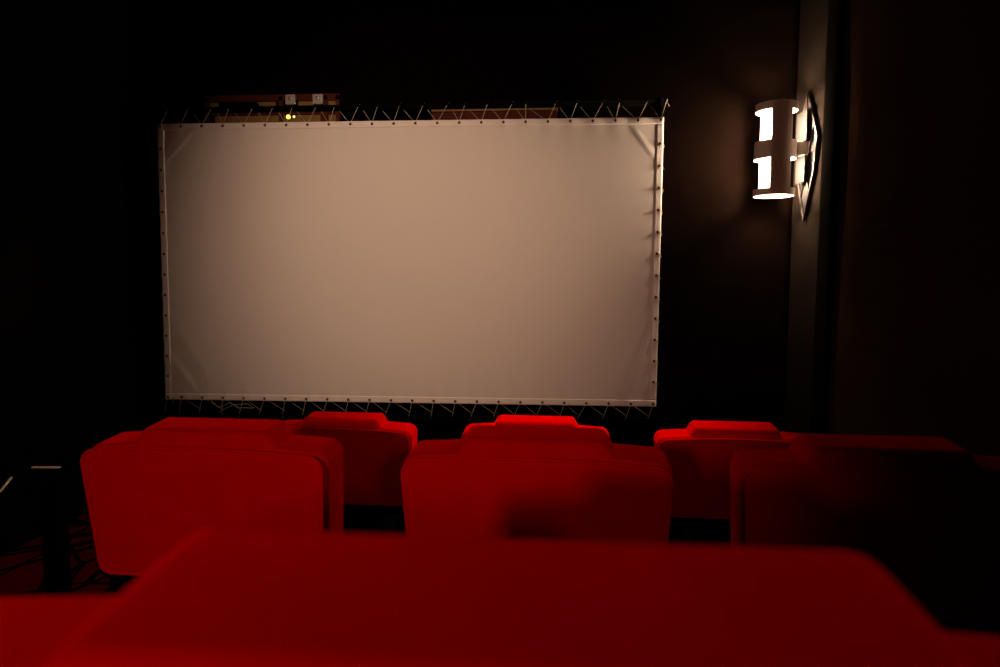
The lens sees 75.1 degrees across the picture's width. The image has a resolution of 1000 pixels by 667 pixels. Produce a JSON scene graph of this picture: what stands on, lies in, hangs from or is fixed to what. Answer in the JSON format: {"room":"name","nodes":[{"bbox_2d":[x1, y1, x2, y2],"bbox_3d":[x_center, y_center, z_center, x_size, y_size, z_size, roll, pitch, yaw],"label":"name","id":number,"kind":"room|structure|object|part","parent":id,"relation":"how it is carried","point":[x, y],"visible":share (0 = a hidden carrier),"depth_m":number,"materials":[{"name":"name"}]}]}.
{"room":"auditorium","nodes":[
{"label":"auditorium","id":0,"kind":"room"},
{"bbox_2d":[0,511,109,596],"bbox_3d":[-0.531,1.490,1.445,4.980,0.100,7.350,0,5,3],"label":"floor","id":1,"kind":"structure","parent":0,"point":[21,569],"depth_m":3.50,"materials":[{"name":"red carpet"}]},
{"bbox_2d":[0,447,91,595],"bbox_3d":[-1.722,0.904,2.146,0.710,0.944,0.700,0,5,3],"label":"side table","id":2,"kind":"object","parent":1,"relation":"on","point":[23,470],"visible":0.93,"depth_m":2.26,"materials":[{"name":"black wood"}]},
{"bbox_3d":[-1.567,0.902,2.307,0.066,0.900,0.050,0,5,3],"label":"post","id":3,"kind":"part","parent":2,"relation":"part of","materials":[{"name":"black metal"}]},
{"bbox_2d":[285,411,417,534],"bbox_3d":[-0.639,0.810,3.058,0.698,0.974,0.637,1,5,6],"label":"seat","id":4,"kind":"object","parent":1,"relation":"on","point":[376,448],"visible":0.27,"depth_m":2.73,"materials":[{"name":"red fabric"}]},
{"bbox_3d":[-0.672,0.559,2.744,0.596,0.323,0.048,1,5,6],"label":"panel","id":5,"kind":"part","parent":4,"relation":"part of","materials":[{"name":"red fabric"}]},
{"bbox_2d":[285,419,417,452],"bbox_3d":[-0.664,0.544,2.815,0.614,0.338,0.142,1,5,6],"label":"cushion","id":6,"kind":"object","parent":4,"relation":"on","point":[409,429],"depth_m":2.73,"materials":[{"name":"red fabric"}]},
{"bbox_2d":[157,97,669,446],"bbox_3d":[-0.671,-0.249,4.696,3.724,2.797,0.180,0,5,3],"label":"projection screen","id":7,"kind":"object","parent":1,"relation":"on","point":[480,261],"visible":1,"depth_m":4.62,"materials":[{"name":"white fabric"}]},
{"bbox_3d":[-1.971,0.537,4.786,0.332,0.098,0.011,0,5,3],"label":"loose cord","id":8,"kind":"part","parent":7,"relation":"part of","materials":[{"name":"white fabric"}]},
{"bbox_3d":[-0.722,0.551,4.751,3.625,0.152,0.083,0,5,3],"label":"lacing cord","id":9,"kind":"part","parent":7,"relation":"part of","materials":[{"name":"white fabric"}]},
{"bbox_3d":[-0.630,-1.542,4.562,3.603,0.154,0.083,0,5,3],"label":"lacing cord","id":10,"kind":"part","parent":7,"relation":"part of","materials":[{"name":"white fabric"}]},
{"bbox_3d":[1.102,-0.452,4.552,0.049,1.710,0.082,-1,5,-6],"label":"lacing cord","id":11,"kind":"part","parent":7,"relation":"part of","materials":[{"name":"white fabric"}]},
{"bbox_2d":[461,415,609,438],"bbox_3d":[0.175,0.816,2.988,0.698,0.974,0.637,1,5,6],"label":"seat","id":12,"kind":"object","parent":1,"relation":"on","point":[502,420],"visible":0.17,"depth_m":2.69,"materials":[{"name":"red fabric"}]},
{"bbox_2d":[462,423,609,437],"bbox_3d":[0.150,0.550,2.745,0.614,0.338,0.142,1,5,6],"label":"cushion","id":13,"kind":"object","parent":12,"relation":"on","point":[575,425],"depth_m":2.67,"materials":[{"name":"red fabric"}]},
{"bbox_2d":[654,420,802,545],"bbox_3d":[0.963,0.825,2.880,0.698,0.974,0.637,1,5,6],"label":"seat","id":14,"kind":"object","parent":1,"relation":"on","point":[699,455],"visible":0.29,"depth_m":2.57,"materials":[{"name":"red fabric"}]},
{"bbox_3d":[0.930,0.574,2.566,0.596,0.323,0.048,1,5,6],"label":"panel","id":15,"kind":"part","parent":14,"relation":"part of","materials":[{"name":"red fabric"}]},
{"bbox_2d":[654,429,802,447],"bbox_3d":[0.938,0.560,2.637,0.614,0.338,0.142,1,5,6],"label":"cushion","id":16,"kind":"object","parent":14,"relation":"on","point":[661,435],"depth_m":2.56,"materials":[{"name":"red fabric"}]},
{"bbox_3d":[0.213,1.442,0.093,3.130,0.230,4.560,0,5,3],"label":"trim","id":17,"kind":"structure","parent":1,"relation":"on","visible":0},
{"bbox_2d":[80,417,400,594],"bbox_3d":[-0.673,0.683,1.872,0.698,0.974,0.637,1,5,6],"label":"seat","id":18,"kind":"object","parent":17,"relation":"on","point":[148,491],"visible":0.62,"depth_m":1.55,"materials":[{"name":"red fabric"}]},
{"bbox_3d":[-0.990,0.593,1.889,0.062,0.045,0.420,1,5,6],"label":"armrest","id":19,"kind":"part","parent":18,"relation":"part of","materials":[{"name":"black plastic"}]},
{"bbox_3d":[-0.995,0.890,1.875,0.035,0.550,0.300,1,5,6],"label":"frame","id":20,"kind":"part","parent":18,"relation":"part of","materials":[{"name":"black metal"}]},
{"bbox_3d":[-0.706,0.431,1.558,0.596,0.323,0.048,1,5,6],"label":"panel","id":21,"kind":"part","parent":18,"relation":"part of","materials":[{"name":"red fabric"}]},
{"bbox_2d":[92,431,343,532],"bbox_3d":[-0.698,0.417,1.629,0.614,0.338,0.142,1,5,6],"label":"cushion","id":22,"kind":"object","parent":18,"relation":"on","point":[111,515],"depth_m":1.55,"materials":[{"name":"red fabric"}]},
{"bbox_3d":[-0.358,0.599,1.817,0.062,0.045,0.420,1,5,6],"label":"armrest","id":23,"kind":"part","parent":18,"relation":"part of","materials":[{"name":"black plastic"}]},
{"bbox_2d":[400,425,673,543],"bbox_3d":[0.110,0.690,1.784,0.698,0.974,0.637,1,5,6],"label":"seat","id":24,"kind":"object","parent":17,"relation":"on","point":[514,482],"visible":0.48,"depth_m":1.45,"materials":[{"name":"red fabric"}]},
{"bbox_3d":[0.077,0.439,1.470,0.596,0.323,0.048,1,5,6],"label":"panel","id":25,"kind":"part","parent":24,"relation":"part of","materials":[{"name":"red fabric"}]},
{"bbox_2d":[403,439,672,476],"bbox_3d":[0.085,0.425,1.541,0.614,0.338,0.142,1,5,6],"label":"cushion","id":26,"kind":"object","parent":24,"relation":"on","point":[452,448],"depth_m":1.46,"materials":[{"name":"red fabric"}]},
{"bbox_2d":[682,434,999,636],"bbox_3d":[0.862,0.698,1.699,0.698,0.974,0.637,1,5,6],"label":"seat","id":27,"kind":"object","parent":17,"relation":"on","point":[924,510],"visible":0.49,"depth_m":1.37,"materials":[{"name":"red fabric"}]},
{"bbox_3d":[0.544,0.608,1.716,0.062,0.045,0.420,1,5,6],"label":"armrest","id":28,"kind":"part","parent":27,"relation":"part of","materials":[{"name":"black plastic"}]},
{"bbox_2d":[730,448,999,546],"bbox_3d":[0.837,0.432,1.456,0.614,0.338,0.142,1,5,6],"label":"cushion","id":29,"kind":"object","parent":27,"relation":"on","point":[743,463],"depth_m":1.39,"materials":[{"name":"red fabric"}]},
{"bbox_3d":[0.828,0.447,1.385,0.596,0.323,0.048,1,5,6],"label":"panel","id":30,"kind":"part","parent":27,"relation":"part of","materials":[{"name":"red fabric"}]},
{"bbox_3d":[0.176,1.259,-0.534,3.130,0.245,3.340,0,5,3],"label":"trim","id":31,"kind":"structure","parent":17,"relation":"on","visible":0},
{"bbox_2d":[0,528,999,666],"bbox_3d":[0.024,0.563,0.532,0.698,0.974,0.637,0,5,5],"label":"seat","id":32,"kind":"object","parent":31,"relation":"on","point":[222,597],"visible":1,"depth_m":0.25,"materials":[{"name":"red fabric"}]},
{"bbox_2d":[0,595,999,666],"bbox_3d":[0.005,0.297,0.288,0.614,0.338,0.142,0,5,5],"label":"cushion","id":33,"kind":"object","parent":32,"relation":"on","point":[32,628],"depth_m":0.30,"materials":[{"name":"red fabric"}]},
{"bbox_2d":[0,0,149,556],"bbox_3d":[-2.966,-0.456,1.425,0.100,3.780,7.150,0,5,3],"label":"wall","id":34,"kind":"structure","parent":0,"point":[74,360],"depth_m":4.12,"materials":[{"name":"black paint"}]},
{"bbox_2d":[130,0,800,446],"bbox_3d":[-0.315,-0.750,4.791,4.784,3.782,0.094,0,5,3],"label":"wall","id":35,"kind":"structure","parent":0,"point":[724,284],"depth_m":4.66,"materials":[{"name":"black paint"}]},
{"bbox_2d":[204,93,342,122],"bbox_3d":[-1.631,-1.573,4.744,0.990,0.287,0.172,0,5,3],"label":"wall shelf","id":36,"kind":"object","parent":35,"relation":"attached to","point":[335,98],"visible":0.51,"depth_m":4.66,"materials":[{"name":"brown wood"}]},
{"bbox_3d":[-2.062,-1.642,4.705,0.065,0.048,0.030,0,5,3],"label":"panel","id":37,"kind":"part","parent":36,"relation":"part of","materials":[{"name":"brown wood"}]},
{"bbox_3d":[-1.822,-1.514,4.701,0.475,0.110,0.030,0,5,3],"label":"panel","id":38,"kind":"part","parent":36,"relation":"part of","materials":[{"name":"brown wood"}]},
{"bbox_3d":[-1.750,-1.641,4.686,0.280,0.048,0.030,0,5,3],"label":"panel","id":39,"kind":"part","parent":36,"relation":"part of","materials":[{"name":"brown wood"}]},
{"bbox_3d":[-1.631,-1.694,4.733,0.990,0.045,0.172,0,5,3],"label":"rail","id":40,"kind":"part","parent":36,"relation":"part of","materials":[{"name":"brown wood"}]},
{"bbox_3d":[-1.615,-1.583,4.673,0.930,0.025,0.028,0,5,3],"label":"rail","id":41,"kind":"part","parent":36,"relation":"part of","materials":[{"name":"brown wood"}]},
{"bbox_2d":[285,94,295,104],"bbox_3d":[-1.488,-1.661,4.619,0.072,0.070,0.037,0,5,3],"label":"box","id":42,"kind":"object","parent":36,"relation":"attached to","point":[290,99],"visible":1,"depth_m":4.61,"materials":[{"name":"grey"}]},
{"bbox_3d":[-1.415,-1.512,4.676,0.270,0.110,0.030,0,5,3],"label":"panel","id":43,"kind":"part","parent":36,"relation":"part of","materials":[{"name":"brown wood"}]},
{"bbox_3d":[-1.388,-1.644,4.663,0.115,0.038,0.030,0,5,3],"label":"panel","id":44,"kind":"part","parent":36,"relation":"part of","materials":[{"name":"brown wood"}]},
{"bbox_2d":[312,94,322,104],"bbox_3d":[-1.291,-1.660,4.607,0.072,0.070,0.037,0,5,3],"label":"box","id":45,"kind":"object","parent":36,"relation":"attached to","point":[317,98],"visible":1,"depth_m":4.60,"materials":[{"name":"grey"}]},
{"bbox_3d":[-1.198,-1.511,4.663,0.055,0.110,0.030,0,5,3],"label":"panel","id":46,"kind":"part","parent":36,"relation":"part of","materials":[{"name":"brown wood"}]},
{"bbox_2d":[431,107,557,119],"bbox_3d":[-0.034,-1.498,4.648,0.890,0.185,0.180,0,5,3],"label":"wall shelf","id":47,"kind":"object","parent":35,"relation":"attached to","point":[448,114],"visible":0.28,"depth_m":4.56,"materials":[{"name":"brown wood"}]},
{"bbox_2d":[784,0,999,456],"bbox_3d":[1.906,-0.432,1.153,0.100,3.780,7.200,0,5,3],"label":"wall","id":48,"kind":"structure","parent":0,"point":[915,337],"depth_m":3.17,"materials":[{"name":"black paint"}]},
{"bbox_2d":[752,91,819,220],"bbox_3d":[1.877,-1.177,4.328,0.353,0.846,0.357,0,5,3],"label":"wall sconce","id":49,"kind":"object","parent":48,"relation":"attached to","point":[776,148],"visible":1,"depth_m":4.24,"materials":[{"name":"beige metal"}]},
{"bbox_3d":[1.998,-1.086,4.328,0.006,0.170,0.150,0,5,3],"label":"mirror plate","id":50,"kind":"part","parent":49,"relation":"part of","materials":[{"name":"metal"}]},
{"bbox_3d":[1.998,-1.365,4.304,0.006,0.200,0.170,0,5,3],"label":"mirror plate","id":51,"kind":"part","parent":49,"relation":"part of","materials":[{"name":"metal"}]},
{"bbox_3d":[2.046,-1.176,4.317,0.010,0.840,0.340,0,5,3],"label":"plate","id":52,"kind":"part","parent":49,"relation":"part of","materials":[{"name":"metal"}]},
{"bbox_2d":[810,0,845,433],"bbox_3d":[2.036,-0.682,4.012,0.070,3.780,0.165,0,5,3],"label":"pillar","id":53,"kind":"structure","parent":48,"relation":"attached to","point":[831,143],"depth_m":3.98,"materials":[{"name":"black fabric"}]}
]}

